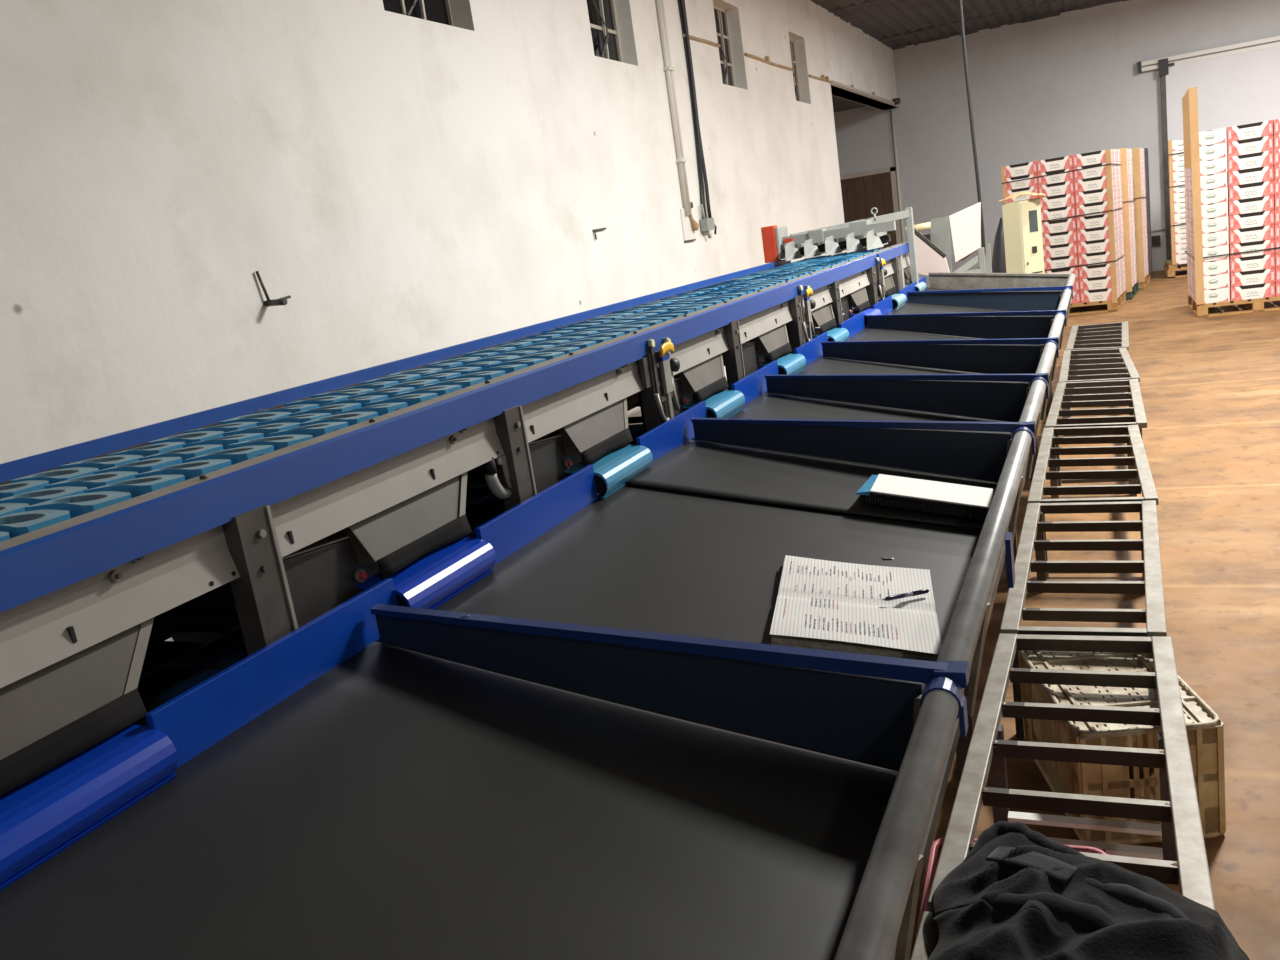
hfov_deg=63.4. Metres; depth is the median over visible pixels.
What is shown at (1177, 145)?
carton
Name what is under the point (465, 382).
cup
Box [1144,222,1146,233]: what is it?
carton
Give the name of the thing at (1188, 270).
carton
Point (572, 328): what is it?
cup
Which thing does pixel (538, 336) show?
cup
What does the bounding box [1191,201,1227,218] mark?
carton
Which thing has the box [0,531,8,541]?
cup
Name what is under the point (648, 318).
cup
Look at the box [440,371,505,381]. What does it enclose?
cup
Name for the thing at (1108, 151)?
post
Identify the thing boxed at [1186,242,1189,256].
carton
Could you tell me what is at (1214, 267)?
carton
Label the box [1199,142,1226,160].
carton
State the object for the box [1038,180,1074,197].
carton
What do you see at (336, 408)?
cup
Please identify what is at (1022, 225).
cabinet
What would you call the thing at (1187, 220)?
carton
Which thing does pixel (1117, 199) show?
carton
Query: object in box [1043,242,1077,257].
carton
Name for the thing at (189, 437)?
cup
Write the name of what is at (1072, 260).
carton
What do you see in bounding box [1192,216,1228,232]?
carton
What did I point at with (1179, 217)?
carton
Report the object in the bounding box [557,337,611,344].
cup
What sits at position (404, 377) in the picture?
cup
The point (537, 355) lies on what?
cup
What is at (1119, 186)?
carton
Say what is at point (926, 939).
stand
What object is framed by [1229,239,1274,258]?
carton
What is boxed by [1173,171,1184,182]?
carton
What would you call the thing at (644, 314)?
cup
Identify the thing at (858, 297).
hood
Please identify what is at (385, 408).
cup
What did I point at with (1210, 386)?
floor
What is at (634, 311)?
cup
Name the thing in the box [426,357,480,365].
cup
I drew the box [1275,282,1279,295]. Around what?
carton
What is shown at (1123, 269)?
carton
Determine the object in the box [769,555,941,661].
paper sheet
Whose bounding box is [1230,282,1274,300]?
carton
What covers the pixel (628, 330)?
cup
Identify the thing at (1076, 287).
carton
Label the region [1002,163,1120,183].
strap
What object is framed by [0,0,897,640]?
wall
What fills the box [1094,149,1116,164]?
carton
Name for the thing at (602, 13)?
window
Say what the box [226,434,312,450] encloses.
cup
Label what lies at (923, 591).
pen
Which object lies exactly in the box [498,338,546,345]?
cup
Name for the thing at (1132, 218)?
carton
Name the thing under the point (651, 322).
cup
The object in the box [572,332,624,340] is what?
cup
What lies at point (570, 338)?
cup
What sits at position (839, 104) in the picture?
ceiling
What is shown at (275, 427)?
cup
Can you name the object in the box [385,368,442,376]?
cup
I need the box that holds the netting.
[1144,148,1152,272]
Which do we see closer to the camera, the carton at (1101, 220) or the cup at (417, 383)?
the cup at (417, 383)
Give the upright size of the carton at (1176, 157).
0.143 m
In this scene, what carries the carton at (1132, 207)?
on the carton at (1132, 218)
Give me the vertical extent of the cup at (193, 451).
0.040 m
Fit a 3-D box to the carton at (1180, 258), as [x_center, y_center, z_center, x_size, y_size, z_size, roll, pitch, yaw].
[8.022,-3.283,15.296,0.301,0.143,0.401,-3,14,25]
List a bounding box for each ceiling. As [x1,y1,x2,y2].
[817,0,1107,46]
[832,96,865,111]
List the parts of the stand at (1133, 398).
rail, leg, leg, rail, leg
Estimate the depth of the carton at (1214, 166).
10.59 m
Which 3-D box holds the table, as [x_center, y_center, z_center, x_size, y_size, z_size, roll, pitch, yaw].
[0.952,0.097,3.753,1.028,1.097,8.720,-3,14,25]
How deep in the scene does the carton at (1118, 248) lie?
12.77 m
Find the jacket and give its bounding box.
[927,821,1249,959]
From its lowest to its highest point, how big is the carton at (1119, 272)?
0.143 m
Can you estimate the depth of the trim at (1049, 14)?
16.35 m
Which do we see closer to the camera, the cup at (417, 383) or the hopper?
the cup at (417, 383)
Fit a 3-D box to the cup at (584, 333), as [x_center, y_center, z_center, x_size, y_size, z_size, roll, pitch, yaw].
[-0.217,-0.468,3.449,0.154,0.040,0.088,-3,13,26]
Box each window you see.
[383,0,454,25]
[586,0,622,61]
[713,5,734,86]
[789,38,800,101]
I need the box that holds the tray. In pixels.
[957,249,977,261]
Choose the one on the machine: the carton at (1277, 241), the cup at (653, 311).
the cup at (653, 311)
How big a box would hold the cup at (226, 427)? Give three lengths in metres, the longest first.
0.154 x 0.088 x 0.040 m
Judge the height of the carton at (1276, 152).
0.143 m
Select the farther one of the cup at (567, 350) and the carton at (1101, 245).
the carton at (1101, 245)
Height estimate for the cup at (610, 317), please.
0.040 m
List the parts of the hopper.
motor, plate, panel, leg, leg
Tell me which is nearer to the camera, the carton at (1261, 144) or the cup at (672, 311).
the cup at (672, 311)
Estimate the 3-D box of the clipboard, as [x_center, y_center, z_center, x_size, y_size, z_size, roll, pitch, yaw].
[0.738,0.046,2.666,0.319,0.095,0.181,-3,14,24]
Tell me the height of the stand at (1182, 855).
0.360 m
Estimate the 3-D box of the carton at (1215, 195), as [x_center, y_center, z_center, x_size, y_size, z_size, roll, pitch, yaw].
[5.957,-2.972,10.840,0.301,0.143,0.401,-3,14,24]
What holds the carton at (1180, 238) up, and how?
on the carton at (1180, 248)
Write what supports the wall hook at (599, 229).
attached to the wall at (413, 186)
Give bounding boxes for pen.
[882,589,928,600]
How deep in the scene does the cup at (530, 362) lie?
2.76 m
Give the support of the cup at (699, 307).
on the machine
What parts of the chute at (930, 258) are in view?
rail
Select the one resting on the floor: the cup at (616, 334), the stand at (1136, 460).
the stand at (1136, 460)
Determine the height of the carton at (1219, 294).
0.143 m
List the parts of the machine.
post, lid, panel, panel, hanger plate, post, lid, post, lever, yellow handle, post, post, lever, yellow handle, post, post, lever, post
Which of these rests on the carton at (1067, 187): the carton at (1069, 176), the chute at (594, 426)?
the carton at (1069, 176)
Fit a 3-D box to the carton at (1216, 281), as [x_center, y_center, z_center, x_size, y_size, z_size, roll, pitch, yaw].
[6.083,-2.126,11.032,0.301,0.143,0.401,-3,14,24]
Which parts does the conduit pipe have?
wall plate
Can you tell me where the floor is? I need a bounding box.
[853,268,1279,959]
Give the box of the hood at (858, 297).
[841,287,867,307]
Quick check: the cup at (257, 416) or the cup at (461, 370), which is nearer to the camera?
the cup at (257, 416)
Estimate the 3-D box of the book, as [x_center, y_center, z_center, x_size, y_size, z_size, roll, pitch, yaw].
[0.725,0.032,2.637,0.321,0.070,0.167,-3,14,22]
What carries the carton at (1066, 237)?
on the carton at (1068, 249)
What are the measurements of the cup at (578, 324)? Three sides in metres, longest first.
0.154 x 0.088 x 0.040 m
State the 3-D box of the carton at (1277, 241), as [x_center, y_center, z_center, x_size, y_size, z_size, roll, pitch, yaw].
[6.715,-2.429,10.612,0.401,0.143,0.301,-3,14,24]
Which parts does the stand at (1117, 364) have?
rail, rail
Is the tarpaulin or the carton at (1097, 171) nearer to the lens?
the tarpaulin
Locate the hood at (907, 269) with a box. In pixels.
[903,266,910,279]
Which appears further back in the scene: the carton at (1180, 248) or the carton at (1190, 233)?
the carton at (1180, 248)
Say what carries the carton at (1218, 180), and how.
on the carton at (1215, 195)
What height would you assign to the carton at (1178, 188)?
0.143 m
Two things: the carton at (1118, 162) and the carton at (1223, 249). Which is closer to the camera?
the carton at (1223, 249)
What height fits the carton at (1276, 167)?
0.143 m
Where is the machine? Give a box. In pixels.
[0,207,925,890]
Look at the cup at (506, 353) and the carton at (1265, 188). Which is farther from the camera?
the carton at (1265, 188)
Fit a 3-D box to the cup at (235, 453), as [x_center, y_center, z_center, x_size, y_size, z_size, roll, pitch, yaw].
[-0.738,-0.034,1.878,0.154,0.040,0.088,-4,11,24]
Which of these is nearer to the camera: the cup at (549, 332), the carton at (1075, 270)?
the cup at (549, 332)
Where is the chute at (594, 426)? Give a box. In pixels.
[547,397,627,454]
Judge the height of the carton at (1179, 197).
0.143 m
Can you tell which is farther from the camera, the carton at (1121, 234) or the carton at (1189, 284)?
the carton at (1121, 234)
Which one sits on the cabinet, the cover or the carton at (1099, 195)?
the cover
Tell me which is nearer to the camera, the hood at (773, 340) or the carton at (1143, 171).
the hood at (773, 340)
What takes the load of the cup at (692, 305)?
on the machine
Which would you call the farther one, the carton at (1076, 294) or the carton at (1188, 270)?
the carton at (1076, 294)
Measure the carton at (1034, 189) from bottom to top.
0.143 m
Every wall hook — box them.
[255,271,290,306]
[592,228,605,239]
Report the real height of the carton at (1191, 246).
0.143 m
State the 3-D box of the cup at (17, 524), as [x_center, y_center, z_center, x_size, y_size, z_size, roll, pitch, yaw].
[-0.903,0.074,1.508,0.154,0.040,0.088,-3,13,24]
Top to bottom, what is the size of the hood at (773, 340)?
0.102 m
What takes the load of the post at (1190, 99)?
on the pallet at (1254, 305)
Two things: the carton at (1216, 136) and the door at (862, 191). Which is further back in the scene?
the door at (862, 191)
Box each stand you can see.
[911,911,936,959]
[927,633,1215,911]
[1000,500,1166,738]
[1027,425,1158,578]
[1045,379,1146,485]
[1059,347,1139,417]
[1066,321,1128,364]
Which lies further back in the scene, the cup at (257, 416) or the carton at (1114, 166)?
the carton at (1114, 166)
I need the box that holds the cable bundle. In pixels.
[678,0,716,237]
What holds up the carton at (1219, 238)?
on the carton at (1223, 249)
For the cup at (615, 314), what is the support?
on the machine
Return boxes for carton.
[1004,161,1037,177]
[1005,173,1037,189]
[1006,186,1038,201]
[1037,155,1074,172]
[1038,168,1073,184]
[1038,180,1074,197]
[1040,192,1076,209]
[1041,205,1075,221]
[1041,218,1076,233]
[1042,230,1076,245]
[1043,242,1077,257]
[1044,255,1078,269]
[1044,267,1078,278]
[1071,291,1080,303]
[1072,279,1079,291]
[1073,149,1112,166]
[1074,162,1113,179]
[1074,174,1113,192]
[1075,187,1114,204]
[1075,199,1114,217]
[1076,212,1115,229]
[1077,224,1115,241]
[1077,237,1116,254]
[1078,249,1117,266]
[1079,261,1117,278]
[1079,273,1117,290]
[1080,285,1118,302]
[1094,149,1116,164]
[1113,162,1117,173]
[1114,174,1117,186]
[1114,186,1118,198]
[1115,198,1118,211]
[1115,210,1119,223]
[1116,149,1120,161]
[1116,222,1119,235]
[1116,234,1119,247]
[1117,161,1120,172]
[1117,246,1120,258]
[1117,258,1121,271]
[1118,173,1121,185]
[1118,185,1121,197]
[1118,270,1121,284]
[1119,197,1122,209]
[1119,209,1122,221]
[1119,282,1122,295]
[1120,221,1123,233]
[1120,232,1123,245]
[1121,244,1123,255]
[1121,256,1124,268]
[1122,267,1125,280]
[1122,278,1125,291]
[1128,149,1131,159]
[1129,160,1131,171]
[1129,172,1132,182]
[1129,183,1132,194]
[1130,194,1133,205]
[1130,205,1133,217]
[1131,217,1134,228]
[1132,159,1141,170]
[1132,228,1134,239]
[1132,239,1135,251]
[1133,250,1135,262]
[1133,261,1135,273]
[1133,272,1136,284]
[1141,148,1143,158]
[1142,170,1144,180]
[1143,201,1145,211]
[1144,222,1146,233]
[1145,243,1147,254]
[1168,150,1183,161]
[1168,160,1183,172]
[1169,181,1184,192]
[1169,191,1184,202]
[1169,202,1184,213]
[1170,212,1185,223]
[1170,223,1185,233]
[1171,243,1186,253]
[1171,253,1186,263]
[1172,139,1182,150]
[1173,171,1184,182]
[1175,233,1185,243]
[1184,165,1186,176]
[1184,177,1187,189]
[1185,190,1188,203]
[1185,203,1188,216]
[1186,217,1188,229]
[1186,229,1188,242]
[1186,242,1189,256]
[1187,168,1190,176]
[1187,177,1190,190]
[1187,256,1189,269]
[1187,268,1189,282]
[1188,191,1191,204]
[1188,204,1191,217]
[1188,218,1191,231]
[1188,281,1190,295]
[1189,231,1192,245]
[1189,244,1192,258]
[1190,258,1192,272]
[1190,271,1193,286]
[1191,157,1227,176]
[1191,172,1226,190]
[1191,187,1227,204]
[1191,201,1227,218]
[1191,285,1193,299]
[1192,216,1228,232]
[1192,230,1228,247]
[1193,245,1228,261]
[1193,259,1229,275]
[1193,273,1229,289]
[1194,287,1229,303]
[1199,128,1226,146]
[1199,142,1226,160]
[1225,120,1272,142]
[1227,135,1272,156]
[1227,150,1273,171]
[1227,165,1273,185]
[1227,180,1273,200]
[1228,195,1273,215]
[1228,210,1274,229]
[1229,225,1274,243]
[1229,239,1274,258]
[1229,254,1274,272]
[1230,268,1274,286]
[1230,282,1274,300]
[1271,164,1279,179]
[1273,119,1279,134]
[1273,134,1279,149]
[1273,149,1279,164]
[1274,179,1279,194]
[1274,194,1279,209]
[1274,209,1279,223]
[1274,224,1279,238]
[1275,238,1279,252]
[1275,253,1279,267]
[1275,267,1279,281]
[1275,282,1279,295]
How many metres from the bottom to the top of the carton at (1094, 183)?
0.143 m
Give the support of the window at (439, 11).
in the wall at (413, 186)
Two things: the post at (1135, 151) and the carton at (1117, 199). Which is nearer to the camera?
the carton at (1117, 199)
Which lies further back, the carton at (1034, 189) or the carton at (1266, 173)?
the carton at (1034, 189)
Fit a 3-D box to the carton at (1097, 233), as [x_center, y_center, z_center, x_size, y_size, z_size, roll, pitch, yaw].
[5.512,-2.979,12.507,0.401,0.143,0.301,-1,15,31]
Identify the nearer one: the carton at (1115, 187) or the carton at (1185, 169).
the carton at (1185, 169)
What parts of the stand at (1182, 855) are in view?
rail, leg, leg, rail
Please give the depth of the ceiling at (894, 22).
15.14 m
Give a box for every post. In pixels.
[1001,166,1006,202]
[1105,149,1117,302]
[1119,148,1131,291]
[1132,147,1144,282]
[1168,140,1175,264]
[1182,87,1203,304]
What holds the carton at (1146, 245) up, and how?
on the carton
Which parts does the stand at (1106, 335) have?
rail, rail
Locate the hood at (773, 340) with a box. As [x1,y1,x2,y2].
[722,323,788,358]
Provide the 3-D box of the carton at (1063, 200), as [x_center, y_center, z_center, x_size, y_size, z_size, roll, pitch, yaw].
[5.101,-3.396,12.619,0.401,0.143,0.301,-1,15,31]
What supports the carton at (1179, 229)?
on the carton at (1180, 238)
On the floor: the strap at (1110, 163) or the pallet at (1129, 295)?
the pallet at (1129, 295)
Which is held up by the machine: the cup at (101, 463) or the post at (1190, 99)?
the cup at (101, 463)
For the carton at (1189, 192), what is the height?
0.143 m
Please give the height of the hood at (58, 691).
0.102 m
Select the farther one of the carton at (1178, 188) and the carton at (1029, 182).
the carton at (1178, 188)
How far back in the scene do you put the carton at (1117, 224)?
12.65 m
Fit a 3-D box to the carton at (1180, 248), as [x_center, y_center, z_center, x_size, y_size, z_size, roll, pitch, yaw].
[8.003,-3.424,15.263,0.301,0.143,0.401,-3,14,25]
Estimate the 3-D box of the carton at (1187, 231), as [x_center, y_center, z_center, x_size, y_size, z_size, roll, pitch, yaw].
[6.331,-2.758,11.654,0.301,0.143,0.401,-3,14,24]
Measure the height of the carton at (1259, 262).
0.143 m
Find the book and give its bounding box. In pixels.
[856,474,992,510]
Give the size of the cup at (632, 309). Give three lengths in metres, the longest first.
0.154 x 0.088 x 0.040 m
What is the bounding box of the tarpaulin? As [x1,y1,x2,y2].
[992,217,1005,272]
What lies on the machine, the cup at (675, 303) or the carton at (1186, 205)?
the cup at (675, 303)
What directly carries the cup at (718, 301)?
on the machine
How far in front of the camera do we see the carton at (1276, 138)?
10.33 m
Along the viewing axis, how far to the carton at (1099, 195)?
12.31 m
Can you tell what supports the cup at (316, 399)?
on the machine
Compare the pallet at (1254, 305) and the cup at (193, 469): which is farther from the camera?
the pallet at (1254, 305)
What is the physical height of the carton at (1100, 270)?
0.143 m
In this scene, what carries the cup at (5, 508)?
on the machine
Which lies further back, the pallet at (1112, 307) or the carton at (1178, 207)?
the carton at (1178, 207)
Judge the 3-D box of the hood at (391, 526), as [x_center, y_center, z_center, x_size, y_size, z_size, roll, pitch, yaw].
[-0.512,0.065,2.109,0.202,0.102,0.403,-3,14,25]
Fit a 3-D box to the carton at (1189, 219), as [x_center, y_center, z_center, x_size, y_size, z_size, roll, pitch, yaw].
[6.151,-2.794,11.263,0.301,0.143,0.401,-3,14,24]
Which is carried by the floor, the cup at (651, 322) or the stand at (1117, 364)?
the stand at (1117, 364)
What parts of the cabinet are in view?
door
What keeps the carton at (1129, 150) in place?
on the carton at (1130, 161)
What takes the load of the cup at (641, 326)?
on the machine
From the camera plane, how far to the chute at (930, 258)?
7.74 m
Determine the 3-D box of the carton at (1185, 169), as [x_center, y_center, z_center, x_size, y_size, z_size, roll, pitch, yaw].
[6.225,-3.463,11.497,0.301,0.143,0.401,-3,14,24]
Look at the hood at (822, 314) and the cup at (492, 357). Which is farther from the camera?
the hood at (822, 314)
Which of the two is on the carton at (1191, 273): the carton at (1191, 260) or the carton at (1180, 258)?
the carton at (1191, 260)
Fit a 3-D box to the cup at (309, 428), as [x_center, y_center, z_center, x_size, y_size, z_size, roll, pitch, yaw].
[-0.654,-0.087,2.058,0.154,0.040,0.088,-4,11,27]
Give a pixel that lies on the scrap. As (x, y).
(883, 558)
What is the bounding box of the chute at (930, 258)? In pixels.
[914,228,949,278]
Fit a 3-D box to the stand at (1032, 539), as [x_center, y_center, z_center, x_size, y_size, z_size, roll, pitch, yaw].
[1.553,0.430,3.571,0.468,0.360,1.330,-3,14,25]
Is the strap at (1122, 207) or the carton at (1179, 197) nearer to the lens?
the strap at (1122, 207)
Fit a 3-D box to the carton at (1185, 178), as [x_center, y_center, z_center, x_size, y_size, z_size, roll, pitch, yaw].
[6.244,-3.321,11.526,0.301,0.143,0.401,-3,14,24]
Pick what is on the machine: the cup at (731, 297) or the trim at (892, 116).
the cup at (731, 297)
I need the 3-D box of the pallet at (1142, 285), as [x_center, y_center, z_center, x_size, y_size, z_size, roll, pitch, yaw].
[6.706,-2.835,15.074,1.210,0.140,1.020,-1,15,31]
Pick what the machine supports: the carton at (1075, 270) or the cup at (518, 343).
the cup at (518, 343)
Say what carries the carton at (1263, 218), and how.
on the carton at (1259, 233)
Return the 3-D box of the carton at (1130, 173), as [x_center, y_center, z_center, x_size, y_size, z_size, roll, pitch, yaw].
[6.311,-3.967,13.667,0.301,0.143,0.401,-1,15,31]
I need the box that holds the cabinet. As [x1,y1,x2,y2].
[1002,198,1043,272]
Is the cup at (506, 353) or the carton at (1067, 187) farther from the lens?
the carton at (1067, 187)
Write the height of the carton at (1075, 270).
0.143 m
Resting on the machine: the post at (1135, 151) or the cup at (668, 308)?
the cup at (668, 308)
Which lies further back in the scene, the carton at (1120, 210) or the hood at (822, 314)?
the carton at (1120, 210)
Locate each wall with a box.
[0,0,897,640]
[834,0,1279,287]
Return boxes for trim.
[811,0,1128,49]
[830,80,899,109]
[891,110,907,281]
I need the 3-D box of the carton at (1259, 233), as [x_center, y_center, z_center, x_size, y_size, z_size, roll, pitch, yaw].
[6.324,-2.551,10.744,0.401,0.143,0.301,-3,14,24]
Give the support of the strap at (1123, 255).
attached to the carton at (1122, 246)
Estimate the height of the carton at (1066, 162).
0.143 m
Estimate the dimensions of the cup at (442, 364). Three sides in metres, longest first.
0.154 x 0.088 x 0.040 m
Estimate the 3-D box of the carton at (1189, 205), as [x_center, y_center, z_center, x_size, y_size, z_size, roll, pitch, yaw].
[6.134,-2.936,11.232,0.301,0.143,0.401,-3,14,24]
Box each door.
[840,166,905,293]
[1137,36,1279,265]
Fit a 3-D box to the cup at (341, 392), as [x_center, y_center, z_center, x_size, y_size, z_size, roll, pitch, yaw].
[-0.758,-0.209,2.666,0.154,0.040,0.088,-1,12,26]
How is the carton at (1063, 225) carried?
on the carton at (1066, 237)
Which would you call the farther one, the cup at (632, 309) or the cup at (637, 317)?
the cup at (632, 309)
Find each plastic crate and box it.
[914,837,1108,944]
[1018,650,1225,844]
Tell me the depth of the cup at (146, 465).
1.87 m
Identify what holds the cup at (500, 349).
on the machine
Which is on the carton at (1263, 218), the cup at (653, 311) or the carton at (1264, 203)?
the carton at (1264, 203)
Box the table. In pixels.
[0,272,1075,959]
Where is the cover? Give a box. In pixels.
[998,192,1044,201]
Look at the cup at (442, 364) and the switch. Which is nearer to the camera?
the cup at (442, 364)
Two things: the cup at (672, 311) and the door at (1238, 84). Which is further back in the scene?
the door at (1238, 84)
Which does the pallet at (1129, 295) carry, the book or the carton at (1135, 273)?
the carton at (1135, 273)
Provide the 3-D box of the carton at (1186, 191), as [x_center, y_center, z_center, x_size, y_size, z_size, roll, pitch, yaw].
[6.266,-3.181,11.560,0.301,0.143,0.401,-3,14,24]
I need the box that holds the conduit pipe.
[656,0,698,241]
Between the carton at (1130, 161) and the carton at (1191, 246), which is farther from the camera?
the carton at (1130, 161)
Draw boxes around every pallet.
[1069,292,1125,315]
[1086,282,1138,302]
[1139,274,1149,289]
[1164,260,1186,277]
[1188,295,1279,317]
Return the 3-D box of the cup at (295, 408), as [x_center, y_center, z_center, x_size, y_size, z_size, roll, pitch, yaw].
[-0.845,-0.155,2.484,0.154,0.040,0.088,-3,10,24]
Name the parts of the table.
leg, plate, leg, leg, leg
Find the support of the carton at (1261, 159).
on the carton at (1266, 173)
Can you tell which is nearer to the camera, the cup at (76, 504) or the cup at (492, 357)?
the cup at (76, 504)
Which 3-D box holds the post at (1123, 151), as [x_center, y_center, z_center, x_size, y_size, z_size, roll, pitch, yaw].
[6.207,-3.311,13.247,0.086,1.800,0.086,-1,15,31]
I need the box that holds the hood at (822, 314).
[804,303,833,327]
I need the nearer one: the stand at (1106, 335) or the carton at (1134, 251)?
the stand at (1106, 335)
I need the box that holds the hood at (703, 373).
[674,353,724,393]
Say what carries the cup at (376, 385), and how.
on the machine
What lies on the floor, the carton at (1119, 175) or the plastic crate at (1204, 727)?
the plastic crate at (1204, 727)
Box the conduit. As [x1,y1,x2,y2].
[683,34,899,104]
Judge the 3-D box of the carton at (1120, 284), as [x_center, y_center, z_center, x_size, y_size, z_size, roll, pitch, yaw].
[5.837,-2.368,12.934,0.301,0.143,0.401,-1,15,31]
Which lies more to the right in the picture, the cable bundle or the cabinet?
the cabinet
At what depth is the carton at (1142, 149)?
14.42 m
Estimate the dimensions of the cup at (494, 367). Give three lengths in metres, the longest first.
0.154 x 0.088 x 0.040 m
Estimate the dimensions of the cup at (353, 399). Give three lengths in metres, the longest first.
0.154 x 0.088 x 0.040 m
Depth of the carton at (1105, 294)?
12.56 m
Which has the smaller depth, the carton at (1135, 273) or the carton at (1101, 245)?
the carton at (1101, 245)
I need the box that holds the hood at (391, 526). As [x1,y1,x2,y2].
[331,472,466,563]
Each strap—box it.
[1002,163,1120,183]
[1041,207,1122,221]
[1044,255,1124,270]
[1185,247,1279,259]
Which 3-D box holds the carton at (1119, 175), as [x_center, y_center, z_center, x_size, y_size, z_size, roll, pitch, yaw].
[5.847,-3.743,12.984,0.301,0.143,0.401,-1,15,31]
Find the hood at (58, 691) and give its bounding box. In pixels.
[0,617,153,759]
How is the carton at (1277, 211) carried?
on the carton at (1276, 226)
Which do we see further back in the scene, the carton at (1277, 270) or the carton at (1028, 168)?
the carton at (1028, 168)
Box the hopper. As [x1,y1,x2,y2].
[905,202,991,289]
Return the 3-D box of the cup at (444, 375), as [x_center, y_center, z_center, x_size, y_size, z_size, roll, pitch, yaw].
[-0.546,-0.254,2.722,0.154,0.040,0.088,-4,11,25]
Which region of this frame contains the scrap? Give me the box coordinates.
[882,557,893,559]
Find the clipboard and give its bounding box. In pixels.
[859,474,993,520]
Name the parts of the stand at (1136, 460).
rail, leg, leg, leg, rail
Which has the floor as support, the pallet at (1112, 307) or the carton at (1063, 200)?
the pallet at (1112, 307)
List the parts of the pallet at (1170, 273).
wooden slats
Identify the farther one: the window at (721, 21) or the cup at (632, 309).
the window at (721, 21)
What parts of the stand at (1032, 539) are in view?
leg, rail, leg, leg, rail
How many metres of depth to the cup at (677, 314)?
3.67 m
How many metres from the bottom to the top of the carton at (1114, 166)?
0.143 m
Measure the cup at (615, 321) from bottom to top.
0.040 m
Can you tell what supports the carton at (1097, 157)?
on the carton at (1097, 171)
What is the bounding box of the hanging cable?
[958,0,985,268]
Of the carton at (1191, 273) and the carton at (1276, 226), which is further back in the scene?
the carton at (1191, 273)
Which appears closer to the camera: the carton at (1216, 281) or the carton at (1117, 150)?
the carton at (1216, 281)
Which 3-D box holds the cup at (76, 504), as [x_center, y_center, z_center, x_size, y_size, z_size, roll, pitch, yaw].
[-0.862,0.047,1.603,0.154,0.040,0.088,-2,12,24]
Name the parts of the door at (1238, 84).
rail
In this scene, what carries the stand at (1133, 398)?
on the floor
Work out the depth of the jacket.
1.70 m
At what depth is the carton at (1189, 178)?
11.20 m
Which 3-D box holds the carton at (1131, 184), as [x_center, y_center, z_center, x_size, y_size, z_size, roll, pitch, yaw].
[6.334,-3.826,13.698,0.301,0.143,0.401,-1,15,31]
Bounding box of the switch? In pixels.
[1032,246,1036,252]
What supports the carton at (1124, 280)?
on the pallet at (1112, 307)
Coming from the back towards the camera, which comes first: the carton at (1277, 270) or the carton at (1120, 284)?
the carton at (1120, 284)
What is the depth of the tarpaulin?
9.80 m
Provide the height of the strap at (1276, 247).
0.033 m
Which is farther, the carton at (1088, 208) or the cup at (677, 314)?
the carton at (1088, 208)
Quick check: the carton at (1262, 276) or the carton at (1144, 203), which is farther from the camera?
the carton at (1144, 203)
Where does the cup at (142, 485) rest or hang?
on the machine
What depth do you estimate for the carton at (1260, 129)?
10.39 m
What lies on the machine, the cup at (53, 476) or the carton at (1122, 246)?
the cup at (53, 476)
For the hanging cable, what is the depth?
8.19 m
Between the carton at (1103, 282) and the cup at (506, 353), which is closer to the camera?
the cup at (506, 353)
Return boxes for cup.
[0,480,48,498]
[0,486,87,505]
[0,503,28,515]
[0,509,70,538]
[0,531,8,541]
[9,467,98,483]
[24,491,130,517]
[44,471,138,488]
[59,455,142,469]
[84,475,184,497]
[94,457,181,473]
[106,442,185,456]
[135,459,231,479]
[139,445,222,462]
[147,431,224,444]
[182,433,263,449]
[182,445,273,464]
[185,422,257,432]
[220,412,291,424]
[222,423,299,437]
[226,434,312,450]
[250,404,318,413]
[256,413,331,425]
[266,422,347,437]
[284,395,348,406]
[289,403,360,416]
[299,412,377,426]
[311,389,374,397]
[319,395,387,407]
[332,402,407,415]
[336,381,398,390]
[348,387,414,398]
[361,374,420,384]
[365,393,437,406]
[374,379,439,390]
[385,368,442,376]
[391,385,461,397]
[398,373,460,382]
[407,362,462,370]
[416,377,484,388]
[421,367,481,376]
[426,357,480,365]
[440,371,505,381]
[443,361,501,369]
[446,352,498,359]
[463,355,518,364]
[464,347,515,355]
[464,364,527,373]
[482,350,536,357]
[484,341,531,349]
[484,359,545,367]
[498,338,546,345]
[501,345,554,352]
[505,352,564,360]
[513,334,560,341]
[517,340,568,348]
[522,347,579,355]
[527,330,572,337]
[534,336,584,342]
[541,341,595,349]
[542,327,584,333]
[549,331,597,338]
[556,323,599,328]
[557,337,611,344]
[561,328,606,334]
[567,320,610,325]
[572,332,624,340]
[575,324,621,330]
[580,316,621,322]
[587,328,637,335]
[589,320,634,326]
[592,313,633,318]
[599,324,648,331]
[603,316,645,322]
[610,310,643,314]
[613,308,649,313]
[614,313,657,319]
[614,320,662,326]
[625,317,672,323]
[627,304,661,309]
[627,310,666,315]
[636,307,674,312]
[638,313,684,319]
[646,304,687,309]
[649,310,694,316]
[656,302,692,306]
[658,306,702,313]
[665,299,702,304]
[670,304,712,309]
[680,300,722,306]
[688,298,729,303]
[697,296,737,301]
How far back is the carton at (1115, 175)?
12.54 m
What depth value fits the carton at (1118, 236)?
12.73 m
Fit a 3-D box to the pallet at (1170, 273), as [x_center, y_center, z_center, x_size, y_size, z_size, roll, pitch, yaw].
[8.481,-3.225,15.504,1.100,0.188,1.100,-3,14,25]

